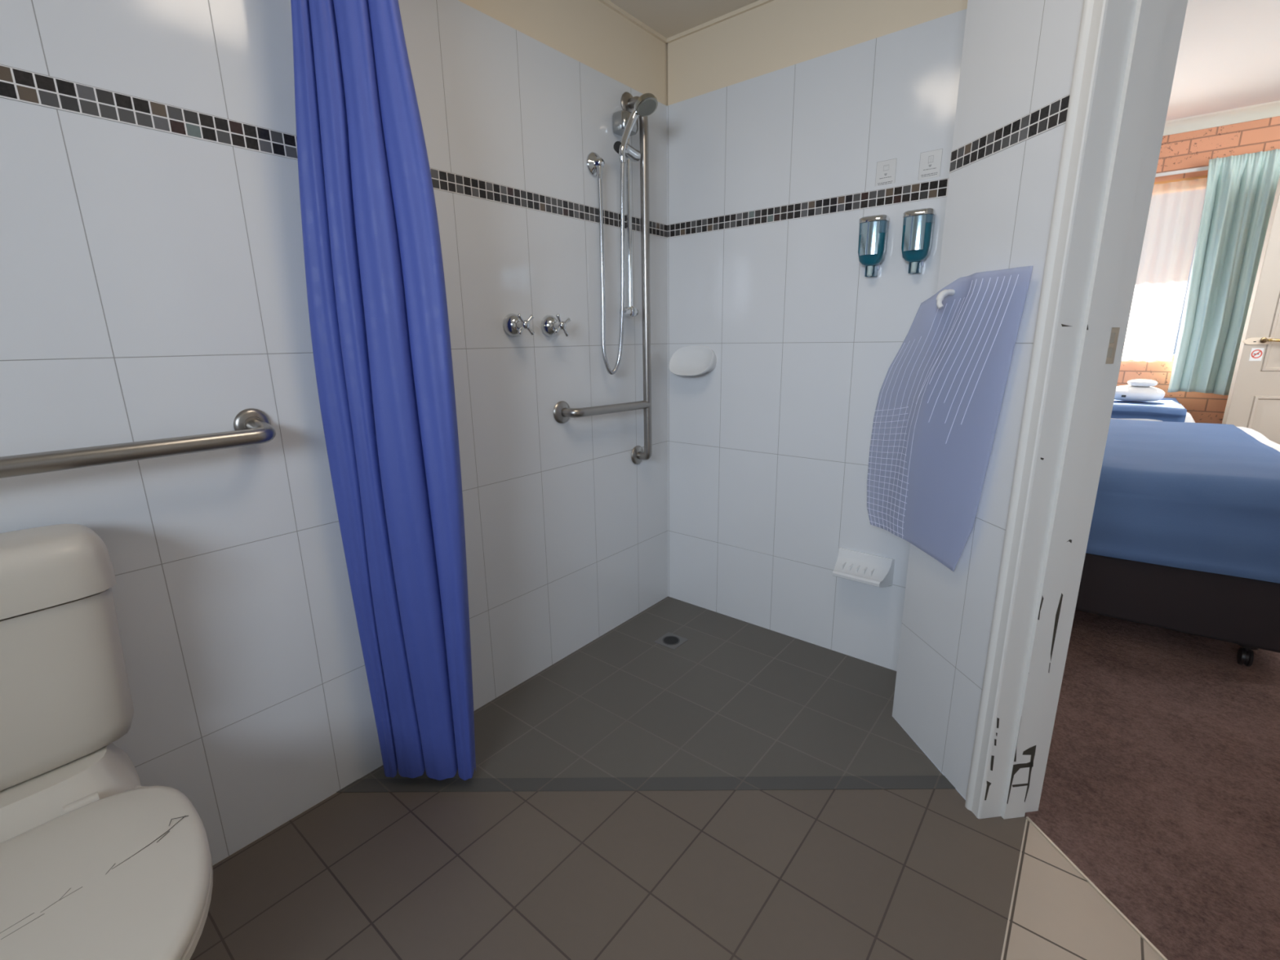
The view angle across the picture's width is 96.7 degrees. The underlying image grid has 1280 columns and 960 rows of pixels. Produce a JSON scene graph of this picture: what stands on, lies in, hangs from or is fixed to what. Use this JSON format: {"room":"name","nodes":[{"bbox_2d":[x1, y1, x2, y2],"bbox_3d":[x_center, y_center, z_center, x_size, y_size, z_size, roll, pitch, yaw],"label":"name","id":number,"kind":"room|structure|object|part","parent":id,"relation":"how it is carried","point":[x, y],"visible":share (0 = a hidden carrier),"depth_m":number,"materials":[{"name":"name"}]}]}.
{"room":"bathroom","nodes":[
{"label":"bathroom","id":0,"kind":"room"},
{"bbox_2d":[0,0,667,866],"bbox_3d":[-1.010,-0.351,1.048,0.120,2.608,3.620,10,18,38],"label":"wall","id":1,"kind":"structure","parent":0,"point":[153,282],"depth_m":1.28,"materials":[{"name":"white tile"}]},
{"bbox_2d":[0,408,275,478],"bbox_3d":[-1.109,-0.009,0.826,0.097,0.086,1.058,10,18,38],"label":"grab rail","id":2,"kind":"object","parent":1,"relation":"attached to","point":[252,426],"visible":1,"depth_m":1.02,"materials":[{"name":"silver metal"}]},
{"bbox_2d":[0,64,666,237],"bbox_3d":[-0.967,-0.638,0.938,0.001,0.047,3.420,10,18,38],"label":"trim","id":3,"kind":"structure","parent":1,"relation":"attached to","point":[15,84],"depth_m":1.09,"materials":[{"name":"tile"}]},
{"bbox_2d":[502,313,534,337],"bbox_3d":[-0.357,-0.462,1.694,0.073,0.068,0.068,10,18,38],"label":"tap","id":4,"kind":"object","parent":1,"relation":"attached to","point":[513,324],"visible":1,"depth_m":1.69,"materials":[{"name":"silver metal"}]},
{"bbox_3d":[-0.347,-0.471,1.663,0.012,0.028,0.028,7,16,28],"label":"handle arm","id":5,"kind":"part","parent":4,"relation":"part of","materials":[{"name":"silver metal"}]},
{"bbox_3d":[-0.348,-0.440,1.670,0.012,0.028,0.029,7,16,28],"label":"handle arm","id":6,"kind":"part","parent":4,"relation":"part of","materials":[{"name":"silver metal"}]},
{"bbox_3d":[-0.327,-0.476,1.687,0.028,0.027,0.012,-14,19,-42],"label":"handle arm","id":7,"kind":"part","parent":4,"relation":"part of","materials":[{"name":"silver metal"}]},
{"bbox_3d":[-0.328,-0.445,1.694,0.028,0.028,0.012,-12,18,-39],"label":"handle arm","id":8,"kind":"part","parent":4,"relation":"part of","materials":[{"name":"silver metal"}]},
{"bbox_2d":[541,314,570,337],"bbox_3d":[-0.264,-0.489,1.806,0.073,0.068,0.068,10,18,38],"label":"tap","id":9,"kind":"object","parent":1,"relation":"attached to","point":[550,325],"visible":1,"depth_m":1.80,"materials":[{"name":"silver metal"}]},
{"bbox_3d":[-0.256,-0.471,1.779,0.012,0.024,0.030,8,16,31],"label":"handle arm","id":10,"kind":"part","parent":9,"relation":"part of","materials":[{"name":"silver metal"}]},
{"bbox_3d":[-0.252,-0.502,1.777,0.012,0.030,0.025,6,16,27],"label":"handle arm","id":11,"kind":"part","parent":9,"relation":"part of","materials":[{"name":"silver metal"}]},
{"bbox_3d":[-0.237,-0.470,1.804,0.025,0.030,0.012,-11,17,-36],"label":"handle arm","id":12,"kind":"part","parent":9,"relation":"part of","materials":[{"name":"silver metal"}]},
{"bbox_3d":[-0.233,-0.501,1.802,0.012,0.024,0.030,12,19,42],"label":"handle arm","id":13,"kind":"part","parent":9,"relation":"part of","materials":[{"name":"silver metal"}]},
{"bbox_2d":[553,92,652,464],"bbox_3d":[-0.116,-0.654,1.954,0.078,1.309,0.475,10,18,38],"label":"grab rail","id":14,"kind":"object","parent":1,"relation":"attached to","point":[562,411],"visible":0.85,"depth_m":2.04,"materials":[{"name":"silver metal"}]},
{"bbox_3d":[-0.117,-0.257,2.043,0.077,0.038,0.409,10,18,38],"label":"arm","id":15,"kind":"part","parent":14,"relation":"part of","materials":[{"name":"silver metal"}]},
{"bbox_3d":[0.001,-0.691,2.093,0.077,1.264,0.052,13,19,43],"label":"upright rail","id":16,"kind":"part","parent":14,"relation":"part of","materials":[{"name":"silver metal"}]},
{"bbox_2d":[586,93,657,374],"bbox_3d":[-0.037,-0.803,1.933,0.192,0.874,0.204,10,18,38],"label":"shower","id":17,"kind":"object","parent":1,"relation":"attached to","point":[624,122],"visible":1,"depth_m":1.91,"materials":[{"name":"silver metal"}]},
{"bbox_2d":[586,151,604,179],"bbox_3d":[-0.137,-1.032,1.871,0.040,0.087,0.074,10,18,38],"label":"wall outlet","id":18,"kind":"object","parent":17,"relation":"attached to","point":[594,163],"depth_m":1.86,"materials":[{"name":"silver metal"}]},
{"bbox_3d":[-0.068,-1.087,1.860,0.036,0.036,0.024,5,15,24],"label":"clamp knob","id":19,"kind":"part","parent":17,"relation":"part of","materials":[{"name":"black"}]},
{"bbox_3d":[-0.021,-1.134,1.851,0.098,0.192,0.043,-1,14,-1],"label":"handle","id":20,"kind":"part","parent":17,"relation":"part of","materials":[{"name":"silver metal"}]},
{"bbox_3d":[0.024,-1.187,1.815,0.053,0.030,0.060,10,18,38],"label":"spray plate","id":21,"kind":"part","parent":17,"relation":"part of","materials":[{"name":"grey"}]},
{"bbox_2d":[608,0,759,38],"bbox_3d":[-0.140,-1.134,0.125,2.156,0.030,3.426,10,18,38],"label":"ceiling","id":22,"kind":"structure","parent":0,"point":[668,18],"depth_m":1.89,"materials":[{"name":"beige paint"}]},
{"bbox_3d":[-0.063,-1.324,0.987,1.159,0.016,0.909,10,18,38],"label":"shower rail","id":23,"kind":"object","parent":22,"relation":"attached to","visible":0},
{"bbox_2d":[290,0,475,780],"bbox_3d":[-0.567,-0.266,1.261,0.306,2.152,0.087,0,14,2],"label":"shower curtain","id":24,"kind":"object","parent":23,"relation":"hanging from","point":[377,304],"visible":1,"depth_m":1.24,"materials":[{"name":"blue fabric"}]},
{"bbox_2d":[189,596,1279,959],"bbox_3d":[1.165,0.728,1.839,5.000,0.052,6.920,10,18,38],"label":"floor","id":25,"kind":"structure","parent":0,"point":[806,874],"depth_m":1.35,"materials":[{"name":"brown tile"}]},
{"bbox_2d":[0,524,213,959],"bbox_3d":[-0.852,0.553,0.786,0.696,0.854,0.382,10,18,38],"label":"toilet","id":26,"kind":"object","parent":25,"relation":"on","point":[96,863],"visible":1,"depth_m":0.88,"materials":[{"name":"white ceramic"}]},
{"bbox_3d":[-1.058,0.158,0.855,0.180,0.104,0.382,10,18,38],"label":"cistern lid","id":27,"kind":"part","parent":26,"relation":"part of","materials":[{"name":"white ceramic"}]},
{"bbox_3d":[-0.756,0.564,0.709,0.448,0.020,0.371,10,18,38],"label":"lid","id":28,"kind":"part","parent":26,"relation":"part of","materials":[{"name":"beige plastic"}]},
{"bbox_3d":[-0.755,0.584,0.713,0.448,0.018,0.370,10,18,38],"label":"seat","id":29,"kind":"part","parent":26,"relation":"part of","materials":[{"name":"beige plastic"}]},
{"bbox_2d":[336,775,955,792],"bbox_3d":[0.011,0.827,1.510,1.611,0.051,0.045,-1,14,1],"label":"shower threshold","id":30,"kind":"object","parent":25,"relation":"on","point":[877,782],"depth_m":1.50,"materials":[{"name":"tile"}]},
{"bbox_2d":[653,631,688,649],"bbox_3d":[0.121,0.624,2.214,0.096,0.003,0.096,10,18,38],"label":"floor drain","id":31,"kind":"object","parent":25,"relation":"on","point":[669,640],"visible":1,"depth_m":2.21,"materials":[{"name":"grey metal"}]},
{"bbox_2d":[1000,816,1167,959],"bbox_3d":[0.708,1.010,0.639,0.608,0.014,1.488,10,18,38],"label":"trim","id":32,"kind":"structure","parent":25,"relation":"on","point":[1040,831],"depth_m":1.19,"materials":[{"name":"beige tile"}]},
{"bbox_2d":[1075,553,1279,666],"bbox_3d":[1.848,0.083,2.983,2.032,0.633,1.588,9,17,35],"label":"queen bed","id":33,"kind":"object","parent":25,"relation":"on","point":[1245,612],"visible":0.13,"depth_m":2.00,"materials":[{"name":"grey fabric"}]},
{"bbox_2d":[1085,418,1279,583],"bbox_3d":[1.943,-0.091,2.877,1.680,0.330,1.701,9,17,35],"label":"bedspread","id":34,"kind":"object","parent":33,"relation":"on","point":[1205,497],"visible":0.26,"depth_m":1.99,"materials":[{"name":"blue fabric"}]},
{"bbox_2d":[1235,426,1279,452],"bbox_3d":[2.013,-0.101,2.818,1.766,0.268,1.660,9,17,35],"label":"quilt","id":35,"kind":"object","parent":33,"relation":"on","point":[1258,436],"visible":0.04,"depth_m":2.67,"materials":[{"name":"white fabric"}]},
{"bbox_3d":[2.642,-0.245,4.205,1.930,0.656,0.760,10,18,38],"label":"bed","id":36,"kind":"object","parent":25,"relation":"on","visible":0},
{"bbox_2d":[1111,412,1195,422],"bbox_3d":[2.769,-0.475,4.035,1.673,0.201,0.839,10,18,38],"label":"quilt","id":37,"kind":"object","parent":36,"relation":"on","point":[1188,419],"visible":0.02,"depth_m":3.30,"materials":[{"name":"white fabric"}]},
{"bbox_2d":[1111,397,1186,422],"bbox_3d":[2.721,-0.456,4.078,1.651,0.295,0.864,10,18,38],"label":"bedspread","id":38,"kind":"object","parent":37,"relation":"on","point":[1166,409],"visible":0.11,"depth_m":3.38,"materials":[{"name":"blue fabric"}]},
{"bbox_2d":[1114,385,1164,401],"bbox_3d":[3.181,-0.559,3.660,0.286,0.094,0.264,10,18,38],"label":"bath towel","id":39,"kind":"object","parent":38,"relation":"on","point":[1123,393],"visible":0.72,"depth_m":3.57,"materials":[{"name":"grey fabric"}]},
{"bbox_2d":[1127,379,1157,386],"bbox_3d":[3.182,-0.616,3.606,0.147,0.042,0.120,10,18,38],"label":"hand towel","id":40,"kind":"object","parent":39,"relation":"on","point":[1147,383],"visible":1,"depth_m":3.57,"materials":[{"name":"white fabric"}]},
{"bbox_2d":[666,0,968,671],"bbox_3d":[0.600,-0.584,1.996,1.160,2.560,0.120,10,18,38],"label":"wall","id":41,"kind":"structure","parent":0,"point":[775,103],"depth_m":1.98,"materials":[{"name":"white tile"}]},
{"bbox_2d":[598,0,773,43],"bbox_3d":[-0.566,-1.190,0.465,1.060,0.012,3.426,10,18,38],"label":"trim","id":42,"kind":"structure","parent":41,"relation":"attached to","point":[606,2],"depth_m":1.93,"materials":[{"name":"beige paint"}]},
{"bbox_2d":[668,345,716,376],"bbox_3d":[0.200,-0.466,2.227,0.196,0.114,0.080,10,18,38],"label":"soap dish","id":43,"kind":"object","parent":41,"relation":"attached to","point":[694,360],"visible":1,"depth_m":2.23,"materials":[{"name":"white ceramic"}]},
{"bbox_2d":[666,177,948,237],"bbox_3d":[0.513,-0.898,1.906,1.045,0.047,0.001,10,18,38],"label":"trim","id":44,"kind":"structure","parent":41,"relation":"attached to","point":[935,188],"depth_m":1.85,"materials":[{"name":"tile"}]},
{"bbox_2d":[832,546,894,587],"bbox_3d":[0.757,0.309,1.955,0.191,0.098,0.094,10,18,38],"label":"dish","id":45,"kind":"object","parent":41,"relation":"attached to","point":[877,571],"visible":1,"depth_m":1.94,"materials":[{"name":"white ceramic"}]},
{"bbox_2d":[857,214,888,277],"bbox_3d":[0.711,-0.715,1.746,0.083,0.171,0.067,10,18,38],"label":"soap dispenser","id":46,"kind":"object","parent":41,"relation":"attached to","point":[873,230],"visible":1,"depth_m":1.72,"materials":[{"name":"teal plastic"}]},
{"bbox_3d":[0.693,-0.729,1.719,0.053,0.092,0.010,10,18,38],"label":"push panel","id":47,"kind":"part","parent":46,"relation":"part of","materials":[{"name":"silver metal"}]},
{"bbox_2d":[875,158,897,186],"bbox_3d":[0.739,-0.924,1.712,0.057,0.067,0.001,10,18,38],"label":"sticker","id":48,"kind":"object","parent":41,"relation":"attached to","point":[886,170],"visible":1,"depth_m":1.71,"materials":[{"name":"white paper"}]},
{"bbox_2d":[901,208,935,274],"bbox_3d":[0.809,-0.697,1.668,0.083,0.171,0.067,10,18,38],"label":"soap dispenser","id":49,"kind":"object","parent":41,"relation":"attached to","point":[917,224],"visible":1,"depth_m":1.64,"materials":[{"name":"teal plastic"}]},
{"bbox_3d":[0.791,-0.711,1.641,0.053,0.092,0.010,10,18,38],"label":"push panel","id":50,"kind":"part","parent":49,"relation":"part of","materials":[{"name":"silver metal"}]},
{"bbox_2d":[918,148,942,180],"bbox_3d":[0.834,-0.906,1.637,0.058,0.072,0.001,10,18,38],"label":"sticker","id":51,"kind":"object","parent":41,"relation":"attached to","point":[930,166],"visible":1,"depth_m":1.64,"materials":[{"name":"white paper"}]},
{"bbox_2d":[892,0,1084,799],"bbox_3d":[0.867,-0.465,1.374,0.235,2.500,0.598,1,14,8],"label":"wall","id":52,"kind":"structure","parent":0,"point":[1018,56],"depth_m":1.29,"materials":[{"name":"white tile"}]},
{"bbox_2d":[936,288,955,309],"bbox_3d":[0.742,-0.445,1.374,0.062,0.063,0.038,-3,14,-8],"label":"hook","id":53,"kind":"object","parent":52,"relation":"attached to","point":[940,298],"visible":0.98,"depth_m":1.36,"materials":[{"name":"white plastic"}]},
{"bbox_2d":[866,265,1033,571],"bbox_3d":[0.749,-0.151,1.472,0.022,0.703,0.528,-3,14,-8],"label":"mat","id":54,"kind":"object","parent":53,"relation":"hanging from","point":[940,397],"visible":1,"depth_m":1.41,"materials":[{"name":"blue plastic"}]},
{"bbox_2d":[949,93,1070,173],"bbox_3d":[0.779,-0.732,1.218,0.001,0.047,0.350,-3,14,-7],"label":"trim","id":55,"kind":"structure","parent":52,"relation":"attached to","point":[1051,116],"depth_m":1.19,"materials":[{"name":"tile"}]},
{"bbox_2d":[1116,115,1279,423],"bbox_3d":[3.393,-1.305,4.207,5.200,2.700,0.240,10,18,38],"label":"brick wall","id":56,"kind":"structure","parent":0,"point":[1194,148],"depth_m":3.72,"materials":[{"name":"orange brick"}]},
{"bbox_2d":[1155,166,1208,177],"bbox_3d":[3.267,-2.051,3.917,2.350,0.020,0.062,10,18,38],"label":"track","id":57,"kind":"object","parent":56,"relation":"attached to","point":[1203,168],"visible":0.02,"depth_m":3.69,"materials":[{"name":"white metal"}]},
{"bbox_2d":[1121,175,1207,362],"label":"window","id":58,"kind":"structure","parent":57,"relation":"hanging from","point":[1175,208],"depth_m":3.86,"materials":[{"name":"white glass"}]},
{"bbox_2d":[1167,148,1279,395],"bbox_3d":[3.852,-1.257,3.537,0.692,1.456,0.092,10,18,38],"label":"window curtain","id":59,"kind":"object","parent":57,"relation":"hanging from","point":[1241,189],"visible":0.74,"depth_m":3.62,"materials":[{"name":"teal fabric"}]},
{"bbox_2d":[1163,100,1279,136],"bbox_3d":[3.278,-2.318,3.829,5.000,0.068,0.078,10,18,38],"label":"trim","id":60,"kind":"structure","parent":56,"relation":"attached to","point":[1270,109],"depth_m":3.55,"materials":[{"name":"beige paint"}]},
{"bbox_2d":[1222,175,1279,444],"bbox_3d":[4.016,-0.744,3.299,0.832,2.010,0.099,4,15,18],"label":"door","id":61,"kind":"structure","parent":56,"relation":"in","point":[1253,402],"depth_m":3.41,"materials":[{"name":"beige paint"}]},
{"bbox_3d":[3.875,-0.234,3.485,0.280,0.555,0.011,4,15,18],"label":"panel","id":62,"kind":"part","parent":61,"relation":"part of","materials":[{"name":"beige paint"}]},
{"bbox_3d":[3.862,-1.091,3.273,0.280,0.920,0.011,4,15,18],"label":"panel","id":63,"kind":"part","parent":61,"relation":"part of","materials":[{"name":"beige paint"}]},
{"bbox_3d":[3.754,-0.812,3.333,0.126,0.032,0.023,4,15,18],"label":"lever","id":64,"kind":"part","parent":61,"relation":"part of","materials":[{"name":"gold metal"}]},
{"bbox_2d":[1165,0,1279,120],"bbox_3d":[1.764,-1.904,1.998,5.200,0.050,4.900,10,18,38],"label":"ceiling","id":65,"kind":"structure","parent":0,"point":[1228,57],"depth_m":2.83,"materials":[{"name":"white paint"}]},
{"bbox_3d":[0.952,-0.265,0.559,0.902,2.500,0.868,10,18,38],"label":"doorway","id":66,"kind":"structure","parent":0,"visible":0},
{"bbox_2d":[964,0,1187,818],"bbox_3d":[0.938,-0.100,0.728,0.168,2.100,0.945,-3,14,-7],"label":"door frame","id":67,"kind":"structure","parent":66,"relation":"attached to","point":[1126,53],"depth_m":1.13,"materials":[{"name":"white paint"}]},
{"bbox_3d":[0.804,-0.203,1.150,0.015,2.100,0.046,-3,14,-7],"label":"architrave","id":68,"kind":"part","parent":67,"relation":"part of","materials":[{"name":"white paint"}]},
{"bbox_3d":[0.955,-0.210,1.170,0.016,2.100,0.047,-3,14,-7],"label":"architrave","id":69,"kind":"part","parent":67,"relation":"part of","materials":[{"name":"white paint"}]},
{"bbox_3d":[0.932,-0.266,1.127,0.025,0.070,0.002,-3,14,-7],"label":"strike plate","id":70,"kind":"part","parent":67,"relation":"part of","materials":[{"name":"beige"}]}
]}

